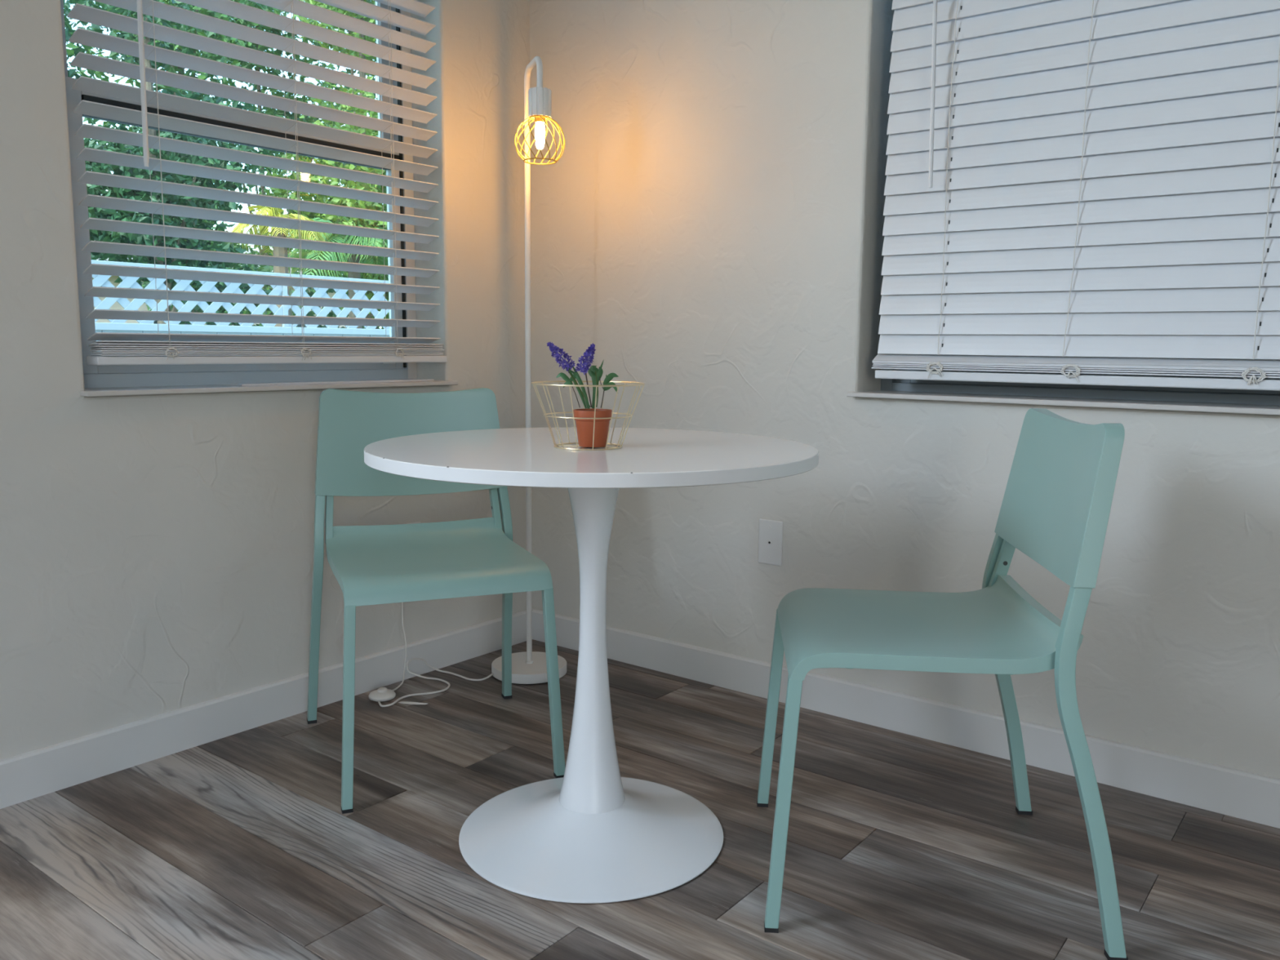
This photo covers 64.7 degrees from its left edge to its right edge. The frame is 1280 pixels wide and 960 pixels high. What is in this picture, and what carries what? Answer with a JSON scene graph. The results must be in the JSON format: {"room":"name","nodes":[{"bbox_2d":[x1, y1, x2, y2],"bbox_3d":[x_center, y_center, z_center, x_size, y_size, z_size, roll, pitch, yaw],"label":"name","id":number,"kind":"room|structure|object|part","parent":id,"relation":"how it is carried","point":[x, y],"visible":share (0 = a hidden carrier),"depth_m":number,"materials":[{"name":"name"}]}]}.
{"room":"dining room","nodes":[
{"label":"dining room","id":0,"kind":"room"},
{"bbox_2d":[0,0,529,759],"bbox_3d":[-1.935,-0.474,1.132,0.200,2.440,5.400,6,10,37],"label":"wall","id":1,"kind":"structure","parent":0,"point":[157,550],"depth_m":2.25,"materials":[{"name":"paint"}]},
{"bbox_2d":[60,0,457,396],"bbox_3d":[-0.892,-0.849,2.414,0.225,1.254,0.996,6,10,37],"label":"window","id":2,"kind":"structure","parent":1,"relation":"in","point":[99,380],"depth_m":2.42,"materials":[{"name":"grey plastic"}]},
{"bbox_3d":[-0.961,-1.132,2.438,0.022,0.600,0.882,6,10,37],"label":"sash","id":3,"kind":"part","parent":2,"relation":"part of","materials":[{"name":"grey"}]},
{"bbox_3d":[-0.943,-0.578,2.492,0.025,0.616,0.876,6,10,37],"label":"sash","id":4,"kind":"part","parent":2,"relation":"part of","materials":[{"name":"grey plastic"}]},
{"bbox_2d":[66,0,447,364],"bbox_3d":[-0.832,-0.868,2.365,0.086,1.182,0.948,6,10,37],"label":"window blind","id":5,"kind":"object","parent":2,"relation":"attached to","point":[115,348],"visible":1,"depth_m":2.34,"materials":[{"name":"white wood"}]},
{"bbox_3d":[-1.030,-0.825,2.130,0.048,1.110,0.001,6,10,37],"label":"ladder cord","id":6,"kind":"part","parent":5,"relation":"part of","materials":[{"name":"white fabric"}]},
{"bbox_3d":[-1.023,-0.821,2.140,0.002,1.120,0.002,1,8,2],"label":"lift cord","id":7,"kind":"part","parent":5,"relation":"part of","materials":[{"name":"white fabric"}]},
{"bbox_3d":[-0.842,-0.292,2.450,0.052,0.018,0.940,6,10,37],"label":"rail","id":8,"kind":"part","parent":5,"relation":"part of","materials":[{"name":"white wood"}]},
{"bbox_3d":[-0.826,-0.857,2.392,0.048,1.110,0.001,6,10,37],"label":"ladder cord","id":9,"kind":"part","parent":5,"relation":"part of","materials":[{"name":"white fabric"}]},
{"bbox_3d":[-0.819,-0.854,2.402,0.002,1.120,0.002,-2,8,-16],"label":"lift cord","id":10,"kind":"part","parent":5,"relation":"part of","materials":[{"name":"white fabric"}]},
{"bbox_3d":[-0.653,-0.885,2.614,0.048,1.110,0.001,6,10,37],"label":"ladder cord","id":11,"kind":"part","parent":5,"relation":"part of","materials":[{"name":"white fabric"}]},
{"bbox_3d":[-0.646,-0.881,2.624,0.002,1.120,0.002,1,8,2],"label":"lift cord","id":12,"kind":"part","parent":5,"relation":"part of","materials":[{"name":"white fabric"}]},
{"bbox_3d":[-0.871,-0.229,2.475,0.155,0.010,0.996,6,10,37],"label":"sill","id":13,"kind":"part","parent":2,"relation":"part of","materials":[{"name":"stone"}]},
{"bbox_2d":[231,378,434,386],"bbox_3d":[-0.768,-0.251,2.594,0.048,0.004,0.580,6,10,37],"label":"spare slat","id":14,"kind":"object","parent":2,"relation":"on","point":[403,380],"visible":1,"depth_m":2.55,"materials":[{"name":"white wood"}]},
{"bbox_2d":[0,608,533,808],"bbox_3d":[-1.925,0.707,1.144,0.012,0.095,5.200,6,10,37],"label":"baseboard","id":15,"kind":"structure","parent":1,"relation":"attached to","point":[33,774],"depth_m":2.35,"materials":[{"name":"paint"}]},
{"bbox_2d":[405,521,421,524],"bbox_3d":[-0.627,0.175,2.769,0.008,0.117,0.070,6,10,37],"label":"power outlet","id":16,"kind":"object","parent":1,"relation":"attached to","point":[415,522],"visible":0.07,"depth_m":2.77,"materials":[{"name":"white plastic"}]},
{"bbox_2d":[0,639,1279,959],"bbox_3d":[-0.189,0.964,-0.174,4.400,0.030,5.200,6,10,37],"label":"floor","id":17,"kind":"structure","parent":0,"point":[241,846],"depth_m":1.84,"materials":[{"name":"grey wood"}]},
{"bbox_2d":[306,387,565,813],"bbox_3d":[-0.472,0.210,2.272,0.510,0.812,0.546,-3,8,-22],"label":"dining chair","id":18,"kind":"object","parent":17,"relation":"on","point":[378,564],"visible":0.92,"depth_m":2.34,"materials":[{"name":"green plastic"}]},
{"bbox_3d":[-0.760,0.275,2.393,0.048,0.634,0.127,-4,9,-34],"label":"leg","id":19,"kind":"part","parent":18,"relation":"part of","materials":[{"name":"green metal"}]},
{"bbox_3d":[-0.574,0.446,1.991,0.028,0.405,0.061,2,8,13],"label":"leg","id":20,"kind":"part","parent":18,"relation":"part of","materials":[{"name":"green metal"}]},
{"bbox_3d":[-0.546,-0.092,2.419,0.453,0.254,0.071,-3,8,-22],"label":"backrest","id":21,"kind":"part","parent":18,"relation":"part of","materials":[{"name":"green plastic"}]},
{"bbox_3d":[-0.462,0.168,2.243,0.424,0.088,0.438,-3,8,-22],"label":"seat","id":22,"kind":"part","parent":18,"relation":"part of","materials":[{"name":"green plastic"}]},
{"bbox_3d":[-0.348,0.257,2.563,0.048,0.634,0.127,-1,8,-11],"label":"leg","id":23,"kind":"part","parent":18,"relation":"part of","materials":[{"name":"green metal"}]},
{"bbox_3d":[-0.184,0.429,2.152,0.061,0.405,0.028,5,9,31],"label":"leg","id":24,"kind":"part","parent":18,"relation":"part of","materials":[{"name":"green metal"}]},
{"bbox_2d":[368,56,566,706],"bbox_3d":[-0.452,-0.256,2.658,0.544,1.636,0.306,-1,8,-15],"label":"floor lamp","id":25,"kind":"object","parent":17,"relation":"on","point":[529,667],"visible":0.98,"depth_m":2.70,"materials":[{"name":"white metal"}]},
{"bbox_2d":[368,687,395,702],"bbox_3d":[-0.671,0.556,2.633,0.069,0.026,0.069,6,10,37],"label":"switch","id":26,"kind":"object","parent":25,"relation":"attached to","point":[383,694],"depth_m":2.62,"materials":[{"name":"white plastic"}]},
{"bbox_3d":[-0.585,0.381,2.721,0.349,0.352,0.167,-7,11,-44],"label":"cord","id":27,"kind":"part","parent":25,"relation":"part of","materials":[{"name":"white plastic"}]},
{"bbox_3d":[-0.251,-0.854,2.537,0.126,0.108,0.127,6,10,37],"label":"lamp shade","id":28,"kind":"part","parent":25,"relation":"part of","materials":[{"name":"gold metal"}]},
{"bbox_2d":[528,87,551,119],"bbox_3d":[-0.250,-0.941,2.526,0.058,0.068,0.058,6,10,37],"label":"socket","id":29,"kind":"object","parent":25,"relation":"attached to","point":[540,99],"depth_m":2.50,"materials":[{"name":"white metal"}]},
{"bbox_3d":[-0.251,-0.863,2.536,0.026,0.066,0.026,6,10,37],"label":"bulb","id":30,"kind":"part","parent":25,"relation":"part of","materials":[{"name":"white glass"}]},
{"bbox_2d":[364,426,818,903],"bbox_3d":[-0.087,0.304,1.874,0.801,0.741,0.801,6,10,37],"label":"bistro table","id":31,"kind":"object","parent":17,"relation":"on","point":[592,833],"visible":0.99,"depth_m":1.81,"materials":[{"name":"white laminate"}]},
{"bbox_2d":[530,380,644,450],"bbox_3d":[-0.091,-0.115,1.782,0.200,0.113,0.200,6,10,37],"label":"wire basket","id":32,"kind":"object","parent":31,"relation":"on","point":[559,381],"visible":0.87,"depth_m":1.75,"materials":[{"name":"gold metal"}]},
{"bbox_2d":[546,342,617,447],"bbox_3d":[-0.098,-0.150,1.769,0.116,0.182,0.068,-3,8,-25],"label":"potted flowers","id":33,"kind":"object","parent":32,"relation":"in","point":[584,427],"visible":0.95,"depth_m":1.76,"materials":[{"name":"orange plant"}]},
{"bbox_3d":[-0.109,-0.163,1.772,0.045,0.072,0.003,0,8,-5],"label":"stem","id":34,"kind":"part","parent":33,"relation":"part of","materials":[{"name":"green plant"}]},
{"bbox_3d":[-0.090,-0.159,1.769,0.017,0.065,0.003,-7,11,-44],"label":"stem","id":35,"kind":"part","parent":33,"relation":"part of","materials":[{"name":"green plant"}]},
{"bbox_3d":[-0.084,-0.092,1.783,0.068,0.064,0.068,1,8,0],"label":"pot","id":36,"kind":"part","parent":33,"relation":"part of","materials":[{"name":"ceramic"}]},
{"bbox_3d":[-0.076,-0.159,1.774,0.007,0.064,0.003,-3,8,-23],"label":"stem","id":37,"kind":"part","parent":33,"relation":"part of","materials":[{"name":"green plant"}]},
{"bbox_2d":[756,408,1128,959],"bbox_3d":[0.494,0.290,1.753,0.546,0.812,0.510,1,8,5],"label":"dining chair","id":38,"kind":"object","parent":17,"relation":"on","point":[1055,507],"visible":1,"depth_m":1.63,"materials":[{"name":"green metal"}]},
{"bbox_3d":[0.263,0.453,2.009,0.061,0.405,0.028,7,10,40],"label":"leg","id":39,"kind":"part","parent":38,"relation":"part of","materials":[{"name":"green metal"}]},
{"bbox_3d":[0.226,0.508,1.592,0.061,0.405,0.028,-4,9,-31],"label":"leg","id":40,"kind":"part","parent":38,"relation":"part of","materials":[{"name":"green metal"}]},
{"bbox_3d":[0.468,0.243,1.749,0.438,0.088,0.424,1,8,5],"label":"seat","id":41,"kind":"part","parent":38,"relation":"part of","materials":[{"name":"green plastic"}]},
{"bbox_3d":[0.724,0.348,1.966,0.127,0.634,0.048,0,8,-6],"label":"leg","id":42,"kind":"part","parent":38,"relation":"part of","materials":[{"name":"green metal"}]},
{"bbox_3d":[0.697,0.017,1.699,0.071,0.254,0.453,1,8,5],"label":"backrest","id":43,"kind":"part","parent":38,"relation":"part of","materials":[{"name":"green plastic"}]},
{"bbox_3d":[0.685,0.406,1.526,0.127,0.634,0.048,3,8,16],"label":"leg","id":44,"kind":"part","parent":38,"relation":"part of","materials":[{"name":"green metal"}]},
{"bbox_2d":[529,0,1279,778],"bbox_3d":[1.553,-0.516,1.724,4.600,2.440,0.200,6,10,37],"label":"wall","id":45,"kind":"structure","parent":0,"point":[709,218],"depth_m":2.50,"materials":[{"name":"paint"}]},
{"bbox_2d":[758,518,782,565],"bbox_3d":[0.337,0.162,2.621,0.070,0.117,0.008,6,10,37],"label":"wall plate","id":46,"kind":"object","parent":45,"relation":"attached to","point":[771,531],"visible":1,"depth_m":2.62,"materials":[{"name":"white plastic"}]},
{"bbox_2d":[532,608,1279,828],"bbox_3d":[1.401,0.648,1.852,4.388,0.095,0.012,6,10,37],"label":"baseboard","id":47,"kind":"structure","parent":45,"relation":"attached to","point":[1228,791],"depth_m":2.35,"materials":[{"name":"paint"}]},
{"bbox_2d":[846,366,1279,415],"bbox_3d":[1.042,-0.780,2.066,1.194,1.257,0.225,6,10,37],"label":"windowsill","id":48,"kind":"structure","parent":45,"relation":"in","point":[1166,398],"depth_m":2.20,"materials":[{"name":"grey"}]},
{"bbox_3d":[1.017,-0.160,2.125,1.194,0.011,0.165,6,10,37],"label":"sill","id":49,"kind":"part","parent":48,"relation":"part of","materials":[{"name":"stone"}]},
{"bbox_3d":[1.090,-0.487,2.172,1.110,0.586,0.023,6,10,37],"label":"sash","id":50,"kind":"part","parent":48,"relation":"part of","materials":[{"name":"grey"}]},
{"bbox_2d":[871,0,1279,391],"bbox_3d":[0.998,-0.790,2.007,1.102,1.202,0.088,6,10,37],"label":"window blind","id":51,"kind":"object","parent":45,"relation":"attached to","point":[1081,186],"visible":1,"depth_m":2.10,"materials":[{"name":"white wood"}]},
{"bbox_3d":[0.690,-0.824,2.241,0.010,1.085,0.006,6,10,37],"label":"ladder cord","id":52,"kind":"part","parent":51,"relation":"part of","materials":[{"name":"white fabric"}]},
{"bbox_3d":[1.000,-0.205,2.094,1.080,0.020,0.051,6,10,37],"label":"rail","id":53,"kind":"part","parent":51,"relation":"part of","materials":[{"name":"white wood"}]},
{"bbox_3d":[0.913,-0.799,2.071,0.024,1.085,0.006,6,10,37],"label":"ladder cord","id":54,"kind":"part","parent":51,"relation":"part of","materials":[{"name":"white fabric"}]},
{"bbox_3d":[1.179,-0.769,1.868,0.011,1.085,0.006,6,10,37],"label":"ladder cord","id":55,"kind":"part","parent":51,"relation":"part of","materials":[{"name":"white fabric"}]},
{"label":"outside","id":56,"kind":"structure","parent":0,"visible":0},
{"bbox_3d":[-14.731,-1.139,17.363,39.800,0.100,55.000,6,10,37],"label":"ground","id":57,"kind":"structure","parent":56,"visible":0},
{"bbox_2d":[62,0,106,278],"bbox_3d":[-9.902,-4.788,15.152,3.833,7.826,4.950,7,10,39],"label":"broadleaf tree","id":58,"kind":"object","parent":57,"relation":"on","point":[72,72],"visible":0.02,"depth_m":15.70,"materials":[{"name":"green plant"}]},
{"bbox_2d":[71,0,279,325],"bbox_3d":[-4.561,-2.501,9.894,2.069,4.796,2.195,6,10,37],"label":"broadleaf tree","id":59,"kind":"object","parent":57,"relation":"on","point":[93,212],"visible":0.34,"depth_m":9.54,"materials":[{"name":"green plant"}]},
{"bbox_2d":[66,0,294,326],"bbox_3d":[-6.112,-4.447,13.581,2.694,7.643,3.204,-4,9,-29],"label":"broadleaf tree","id":60,"kind":"object","parent":57,"relation":"on","point":[204,76],"visible":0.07,"depth_m":13.16,"materials":[{"name":"green plant"}]},
{"bbox_2d":[92,233,348,328],"bbox_3d":[-13.216,-4.254,25.341,7.000,4.000,11.000,6,10,37],"label":"house","id":61,"kind":"structure","parent":57,"relation":"on","point":[112,279],"depth_m":22.76,"materials":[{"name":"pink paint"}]},
{"bbox_3d":[-8.969,-3.831,25.911,0.030,0.940,1.040,6,10,37],"label":"house pane","id":62,"kind":"part","parent":61,"relation":"part of","materials":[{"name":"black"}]},
{"bbox_2d":[91,259,389,351],"bbox_3d":[-2.178,-0.336,5.638,0.083,1.670,8.933,6,10,37],"label":"lattice fence","id":63,"kind":"object","parent":57,"relation":"on","point":[118,326],"visible":0.11,"depth_m":5.48,"materials":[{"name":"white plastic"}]},
{"bbox_3d":[-2.151,-1.129,5.546,0.045,0.032,8.400,6,10,37],"label":"rail","id":64,"kind":"part","parent":63,"relation":"part of","materials":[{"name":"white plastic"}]},
{"bbox_3d":[-2.155,-0.832,5.585,0.045,0.037,8.400,6,10,37],"label":"rail","id":65,"kind":"part","parent":63,"relation":"part of","materials":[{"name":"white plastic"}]},
{"bbox_2d":[134,0,369,327],"bbox_3d":[-7.089,-5.529,19.029,4.168,8.328,4.947,6,10,37],"label":"broadleaf tree","id":66,"kind":"object","parent":57,"relation":"on","point":[259,108],"visible":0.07,"depth_m":18.64,"materials":[{"name":"green plant"}]},
{"bbox_2d":[225,205,330,326],"bbox_3d":[-2.665,-0.890,7.579,0.836,2.246,0.791,6,10,37],"label":"palm tree","id":67,"kind":"object","parent":57,"relation":"on","point":[277,232],"visible":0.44,"depth_m":7.41,"materials":[{"name":"green plant"}]},
{"bbox_2d":[248,0,389,328],"bbox_3d":[-3.158,-3.188,11.570,1.979,5.744,2.582,2,8,11],"label":"broadleaf tree","id":68,"kind":"object","parent":57,"relation":"on","point":[339,220],"visible":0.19,"depth_m":10.98,"materials":[{"name":"green plant"}]},
{"bbox_2d":[288,217,388,328],"bbox_3d":[-2.597,-1.125,9.014,1.369,2.333,1.382,6,10,37],"label":"palm tree","id":69,"kind":"object","parent":57,"relation":"on","point":[340,238],"visible":0.25,"depth_m":8.87,"materials":[{"name":"green plant"}]},
{"bbox_2d":[296,0,382,328],"bbox_3d":[-3.721,-4.915,16.791,3.631,7.774,3.685,6,10,37],"label":"broadleaf tree","id":70,"kind":"object","parent":57,"relation":"on","point":[310,294],"visible":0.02,"depth_m":16.35,"materials":[{"name":"green plant"}]},
{"bbox_2d":[331,0,377,99],"bbox_3d":[-4.077,-6.202,22.590,4.244,8.784,5.050,6,10,37],"label":"broadleaf tree","id":71,"kind":"object","parent":57,"relation":"on","point":[373,77],"visible":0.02,"depth_m":21.79,"materials":[{"name":"green plant"}]}
]}

